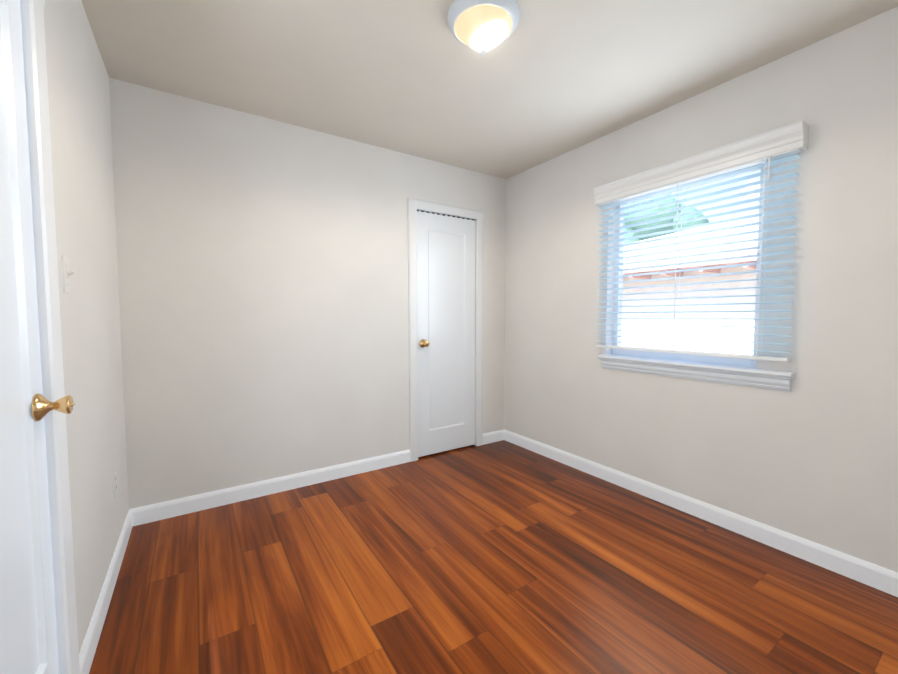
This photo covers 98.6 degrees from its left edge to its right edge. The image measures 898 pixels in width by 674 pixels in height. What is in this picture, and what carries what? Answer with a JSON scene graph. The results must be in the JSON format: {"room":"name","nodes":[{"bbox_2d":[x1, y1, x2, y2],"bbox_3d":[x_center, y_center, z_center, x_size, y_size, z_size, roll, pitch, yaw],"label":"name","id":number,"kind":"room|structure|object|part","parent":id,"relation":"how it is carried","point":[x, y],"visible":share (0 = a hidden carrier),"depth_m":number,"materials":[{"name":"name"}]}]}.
{"room":"empty bedroom","nodes":[
{"label":"empty bedroom","id":0,"kind":"room"},
{"bbox_2d":[44,0,128,653],"bbox_3d":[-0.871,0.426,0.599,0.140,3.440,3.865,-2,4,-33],"label":"wall","id":1,"kind":"structure","parent":0,"point":[81,140],"depth_m":1.47,"materials":[{"name":"paint"}]},
{"bbox_2d":[0,0,58,673],"bbox_3d":[-0.896,0.120,0.708,0.035,2.017,0.750,-2,4,-33],"label":"door","id":2,"kind":"structure","parent":1,"relation":"in","point":[28,637],"depth_m":0.93,"materials":[{"name":"white paint"}]},
{"bbox_2d":[31,393,74,421],"bbox_3d":[-1.026,0.179,1.007,0.072,0.072,0.072,-2,4,-33],"label":"door knob","id":3,"kind":"object","parent":2,"relation":"attached to","point":[42,406],"depth_m":0.99,"materials":[{"name":"gold metal"}]},
{"bbox_2d":[20,0,79,673],"bbox_3d":[-0.929,0.089,0.685,0.157,2.104,0.978,-2,4,-33],"label":"door frame","id":4,"kind":"structure","parent":1,"relation":"attached to","point":[37,81],"depth_m":1.05,"materials":[{"name":"white wood"}]},
{"bbox_2d":[61,255,73,293],"bbox_3d":[-1.215,-0.198,1.235,0.021,0.115,0.070,-2,4,-33],"label":"light switch","id":5,"kind":"object","parent":1,"relation":"attached to","point":[66,273],"visible":1,"depth_m":1.22,"materials":[{"name":"white plastic"}]},
{"bbox_2d":[79,509,132,673],"bbox_3d":[-1.465,1.041,1.679,0.014,0.098,1.185,-2,4,-33],"label":"baseboard","id":6,"kind":"structure","parent":1,"relation":"attached to","point":[90,644],"depth_m":1.50,"materials":[{"name":"white paint"}]},
{"bbox_2d":[112,469,116,497],"bbox_3d":[-1.576,0.692,1.823,0.008,0.115,0.070,-2,4,-33],"label":"electrical outlet","id":7,"kind":"object","parent":1,"relation":"attached to","point":[114,476],"visible":1,"depth_m":1.81,"materials":[{"name":"white plastic"}]},
{"bbox_2d":[109,78,505,508],"bbox_3d":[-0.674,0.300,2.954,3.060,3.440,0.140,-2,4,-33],"label":"wall","id":8,"kind":"structure","parent":0,"point":[263,287],"depth_m":2.49,"materials":[{"name":"paint"}]},
{"bbox_2d":[130,449,409,525],"bbox_3d":[-1.055,0.989,2.647,1.765,0.098,0.014,-2,4,-33],"label":"baseboard","id":9,"kind":"structure","parent":8,"relation":"attached to","point":[173,508],"depth_m":2.52,"materials":[{"name":"white paint"}]},
{"bbox_2d":[417,210,473,220],"bbox_3d":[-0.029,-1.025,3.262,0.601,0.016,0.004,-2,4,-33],"label":"closet door slot","id":10,"kind":"object","parent":8,"relation":"attached to","point":[444,215],"visible":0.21,"depth_m":3.25,"materials":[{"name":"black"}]},
{"bbox_2d":[408,198,483,461],"bbox_3d":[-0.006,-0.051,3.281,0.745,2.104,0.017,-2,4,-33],"label":"door frame","id":11,"kind":"structure","parent":8,"relation":"attached to","point":[414,205],"depth_m":3.13,"materials":[{"name":"white paint"}]},
{"bbox_2d":[417,211,475,456],"bbox_3d":[-0.023,-0.015,3.308,0.599,2.003,0.035,-2,4,-33],"label":"closet door","id":12,"kind":"structure","parent":8,"relation":"in","point":[446,272],"depth_m":3.29,"materials":[{"name":"white paint"}]},
{"bbox_2d":[419,339,429,347],"bbox_3d":[-0.192,0.054,3.136,0.072,0.072,0.072,-2,4,-33],"label":"door knob","id":13,"kind":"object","parent":12,"relation":"attached to","point":[423,343],"depth_m":3.14,"materials":[{"name":"gold metal"}]},
{"bbox_2d":[482,429,503,444],"bbox_3d":[0.418,0.936,3.614,0.270,0.098,0.014,-2,4,-33],"label":"baseboard","id":14,"kind":"structure","parent":8,"relation":"attached to","point":[492,437],"depth_m":3.60,"materials":[{"name":"white paint"}]},
{"bbox_2d":[81,0,897,178],"bbox_3d":[0.141,-1.402,1.618,3.060,0.100,4.615,-2,4,-33],"label":"ceiling","id":15,"kind":"structure","parent":0,"point":[546,80],"depth_m":1.91,"materials":[{"name":"paint"}]},
{"bbox_2d":[447,0,519,56],"bbox_3d":[0.145,-1.272,1.636,0.304,0.162,0.304,-2,4,-33],"label":"ceiling light","id":16,"kind":"object","parent":15,"relation":"attached to","point":[482,27],"visible":1,"depth_m":1.57,"materials":[{"name":"white glass"}]},
{"bbox_2d":[89,440,897,673],"bbox_3d":[0.144,1.135,1.754,3.060,0.100,4.615,-2,4,-33],"label":"floor","id":17,"kind":"structure","parent":0,"point":[502,557],"depth_m":1.67,"materials":[{"name":"brown wood"}]},
{"bbox_2d":[504,6,897,572],"bbox_3d":[1.569,-0.161,2.174,0.140,2.440,3.865,-2,4,-33],"label":"wall","id":18,"kind":"structure","parent":0,"point":[812,455],"depth_m":1.94,"materials":[{"name":"paint"}]},
{"bbox_2d":[597,354,794,391],"bbox_3d":[1.403,0.197,2.337,0.130,0.098,1.068,-2,4,-33],"label":"window sill","id":19,"kind":"structure","parent":18,"relation":"attached to","point":[747,376],"depth_m":2.19,"materials":[{"name":"white paint"}]},
{"bbox_2d":[596,149,801,366],"bbox_3d":[1.409,-0.402,2.324,0.197,1.105,1.071,-2,4,-33],"label":"window","id":20,"kind":"structure","parent":18,"relation":"in","point":[618,276],"depth_m":2.21,"materials":[{"name":"white plastic"}]},
{"bbox_3d":[1.438,-0.406,2.404,0.004,1.021,0.811,-2,4,-33],"label":"glass","id":21,"kind":"part","parent":20,"relation":"part of","materials":[{"name":"clear glass"}]},
{"bbox_3d":[1.355,-0.427,2.287,0.068,1.051,1.071,-2,4,-33],"label":"window blind rails","id":22,"kind":"part","parent":20,"relation":"part of","materials":[{"name":"white plastic"}]},
{"bbox_2d":[504,429,897,596],"bbox_3d":[1.506,1.010,2.194,0.014,0.098,3.585,-2,4,-33],"label":"baseboard","id":23,"kind":"structure","parent":18,"relation":"attached to","point":[865,572],"depth_m":2.09,"materials":[{"name":"white paint"}]},
{"bbox_2d":[593,120,808,205],"bbox_3d":[1.349,-0.962,2.255,0.090,0.114,1.110,-2,4,-33],"label":"window valance","id":24,"kind":"object","parent":18,"relation":"attached to","point":[786,138],"visible":1,"depth_m":2.08,"materials":[{"name":"white paint"}]},
{"label":"outside","id":25,"kind":"structure","parent":0,"visible":0},
{"bbox_3d":[11.964,0.501,13.732,29.850,0.100,34.000,-2,4,-33],"label":"ground","id":26,"kind":"structure","parent":25,"visible":0},
{"bbox_2d":[624,194,708,243],"bbox_3d":[13.026,-5.188,28.301,8.194,9.702,12.846,-2,4,-33],"label":"tree","id":27,"kind":"object","parent":26,"relation":"on","point":[660,222],"depth_m":24.61,"materials":[{"name":"green plant"}]},
{"bbox_2d":[621,217,758,354],"bbox_3d":[10.307,-1.320,8.789,13.030,4.068,19.730,-2,4,-33],"label":"house","id":28,"kind":"structure","parent":26,"relation":"on","point":[712,344],"depth_m":7.13,"materials":[{"name":"white"}]}
]}

